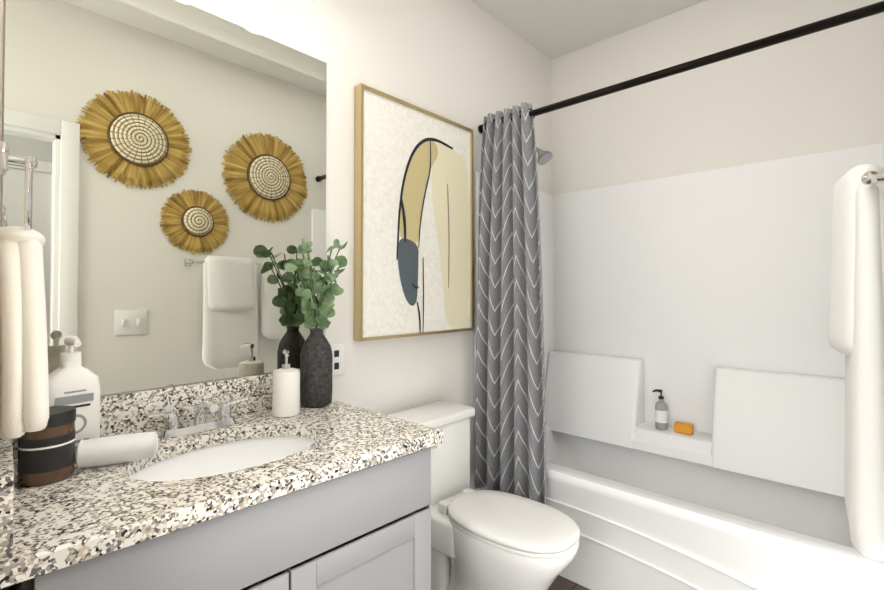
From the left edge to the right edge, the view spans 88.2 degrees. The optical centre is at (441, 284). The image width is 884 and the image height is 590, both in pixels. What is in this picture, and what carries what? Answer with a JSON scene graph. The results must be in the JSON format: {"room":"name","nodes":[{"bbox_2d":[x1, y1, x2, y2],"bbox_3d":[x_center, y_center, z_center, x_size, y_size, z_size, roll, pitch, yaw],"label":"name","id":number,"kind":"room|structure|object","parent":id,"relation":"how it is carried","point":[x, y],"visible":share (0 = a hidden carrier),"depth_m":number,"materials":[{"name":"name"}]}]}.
{"room":"bathroom","nodes":[
{"label":"bathroom","id":0,"kind":"room"},
{"bbox_2d":[0,0,2,134],"bbox_3d":[-0.781,-0.113,0.717,0.115,2.670,0.740,1,-1,-44],"label":"wall","id":1,"kind":"structure","parent":0,"point":[1,4],"depth_m":0.93,"materials":[{"name":"beige paint"}]},
{"bbox_2d":[0,141,48,438],"bbox_3d":[-0.740,-0.001,0.792,0.386,0.481,0.076,-1,-1,43],"label":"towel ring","id":2,"kind":"object","parent":1,"relation":"attached to","point":[24,392],"visible":1,"depth_m":0.70,"materials":[{"name":"white fabric"}]},
{"bbox_2d":[0,0,551,589],"bbox_3d":[-0.519,-0.098,1.613,0.100,2.670,3.650,-1,-1,43],"label":"wall","id":3,"kind":"structure","parent":0,"point":[470,64],"depth_m":1.91,"materials":[{"name":"white paint"}]},
{"bbox_2d":[2,0,326,395],"bbox_3d":[-0.704,-0.262,1.335,0.005,1.091,0.839,-1,-1,43],"label":"mirror","id":4,"kind":"object","parent":3,"relation":"attached to","point":[176,149],"visible":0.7,"depth_m":1.26,"materials":[{"name":"clear glass"}]},
{"bbox_2d":[290,0,311,3],"bbox_3d":[-0.642,-0.989,1.279,0.185,0.160,0.600,-1,-1,43],"label":"vanity light","id":5,"kind":"object","parent":3,"relation":"attached to","point":[301,1],"visible":1,"depth_m":1.46,"materials":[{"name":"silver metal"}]},
{"bbox_2d":[331,343,343,375],"bbox_3d":[-0.387,0.275,1.670,0.006,0.115,0.070,-1,-1,43],"label":"electrical outlet plate","id":6,"kind":"object","parent":3,"relation":"attached to","point":[338,357],"visible":0.67,"depth_m":1.67,"materials":[{"name":"white plastic"}]},
{"bbox_2d":[354,83,473,340],"bbox_3d":[-0.091,-0.269,1.970,0.042,0.972,0.674,-1,-1,43],"label":"framed painting","id":7,"kind":"object","parent":3,"relation":"attached to","point":[413,223],"visible":1,"depth_m":1.91,"materials":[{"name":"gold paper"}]},
{"bbox_2d":[474,1,883,504],"bbox_3d":[0.709,0.044,1.747,1.518,1.790,0.186,-1,-1,43],"label":"curtain rod","id":8,"kind":"object","parent":3,"relation":"attached to","point":[510,434],"visible":0.98,"depth_m":2.06,"materials":[{"name":"grey fabric"}]},
{"bbox_2d":[474,102,546,504],"bbox_3d":[0.322,0.050,2.095,0.396,1.790,0.172,-1,-1,43],"label":"shower curtain","id":9,"kind":"object","parent":8,"relation":"hanging from","point":[510,412],"depth_m":2.07,"materials":[{"name":"fabric"}]},
{"bbox_2d":[548,575,589,589],"bbox_3d":[0.462,1.247,0.686,2.770,0.050,3.650,-1,-1,43],"label":"floor","id":10,"kind":"structure","parent":0,"point":[560,582],"depth_m":1.88,"materials":[{"name":"brown wood"}]},
{"bbox_2d":[0,369,443,589],"bbox_3d":[-0.501,0.755,1.111,0.582,0.946,0.882,-1,-1,43],"label":"bathroom vanity","id":11,"kind":"object","parent":10,"relation":"on","point":[234,484],"visible":0.98,"depth_m":0.99,"materials":[{"name":"grey stone"}]},
{"bbox_2d":[18,406,75,486],"bbox_3d":[-0.794,0.322,0.917,0.089,0.135,0.089,-1,-1,43],"label":"candle jar","id":12,"kind":"object","parent":11,"relation":"on","point":[46,455],"visible":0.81,"depth_m":0.89,"materials":[{"name":"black glass"}]},
{"bbox_2d":[48,336,100,460],"bbox_3d":[-0.833,0.253,1.023,0.076,0.276,0.109,-1,-1,43],"label":"lotion bottle","id":13,"kind":"object","parent":11,"relation":"on","point":[74,382],"visible":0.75,"depth_m":1.02,"materials":[{"name":"white plastic"}]},
{"bbox_2d":[76,431,157,468],"bbox_3d":[-0.708,0.360,1.000,0.142,0.060,0.067,0,-1,-28],"label":"cloth","id":14,"kind":"object","parent":11,"relation":"on","point":[110,450],"visible":1,"depth_m":0.98,"materials":[{"name":"white fabric"}]},
{"bbox_2d":[272,349,299,417],"bbox_3d":[-0.475,0.298,1.394,0.082,0.199,0.080,-1,-1,43],"label":"soap dispenser","id":15,"kind":"object","parent":11,"relation":"on","point":[286,390],"visible":1,"depth_m":1.36,"materials":[{"name":"white ceramic"}]},
{"bbox_2d":[284,238,346,407],"bbox_3d":[-0.398,0.124,1.506,0.203,0.550,0.238,-1,-1,43],"label":"vase","id":16,"kind":"object","parent":11,"relation":"on","point":[316,361],"visible":0.98,"depth_m":1.49,"materials":[{"name":"black ceramic"}]},
{"bbox_2d":[388,401,579,589],"bbox_3d":[0.142,0.876,1.682,0.724,0.721,0.370,-1,-1,43],"label":"toilet","id":17,"kind":"object","parent":10,"relation":"on","point":[488,540],"visible":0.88,"depth_m":1.60,"materials":[{"name":"white ceramic"}]},
{"bbox_2d":[474,142,883,589],"bbox_3d":[0.980,0.212,2.037,1.514,2.062,0.781,-1,-1,43],"label":"tub","id":18,"kind":"object","parent":10,"relation":"on","point":[701,300],"visible":0.69,"depth_m":2.10,"materials":[{"name":"white plastic"}]},
{"bbox_2d":[652,389,667,429],"bbox_3d":[1.101,0.626,2.298,0.067,0.196,0.059,-1,-1,43],"label":"shampoo bottle","id":19,"kind":"object","parent":18,"relation":"on","point":[661,414],"visible":0.98,"depth_m":2.27,"materials":[{"name":"grey"}]},
{"bbox_2d":[674,421,693,434],"bbox_3d":[1.181,0.701,2.226,0.080,0.045,0.045,-1,-1,43],"label":"bar","id":20,"kind":"object","parent":18,"relation":"on","point":[684,428],"visible":1,"depth_m":2.21,"materials":[{"name":"orange"}]},
{"bbox_2d":[471,0,705,59],"bbox_3d":[0.462,-1.473,0.730,2.770,0.050,3.650,-1,-1,43],"label":"ceiling","id":21,"kind":"structure","parent":0,"point":[552,29],"depth_m":2.42,"materials":[{"name":"white paint"}]},
{"bbox_2d":[551,0,883,194],"bbox_3d":[1.703,-0.092,1.978,2.670,2.670,0.100,-1,-1,43],"label":"wall","id":22,"kind":"structure","parent":0,"point":[819,91],"depth_m":2.24,"materials":[{"name":"white paint"}]},
{"bbox_3d":[0.672,-0.116,0.515,0.100,2.670,3.450,-1,-1,43],"label":"wall","id":23,"kind":"structure","parent":0,"visible":0},
{"bbox_2d":[827,164,883,559],"bbox_3d":[0.887,0.138,0.928,0.148,0.674,0.695,-1,-1,43],"label":"towel","id":24,"kind":"object","parent":23,"relation":"attached to","point":[855,334],"visible":1,"depth_m":0.75,"materials":[{"name":"white fabric"}]}
]}

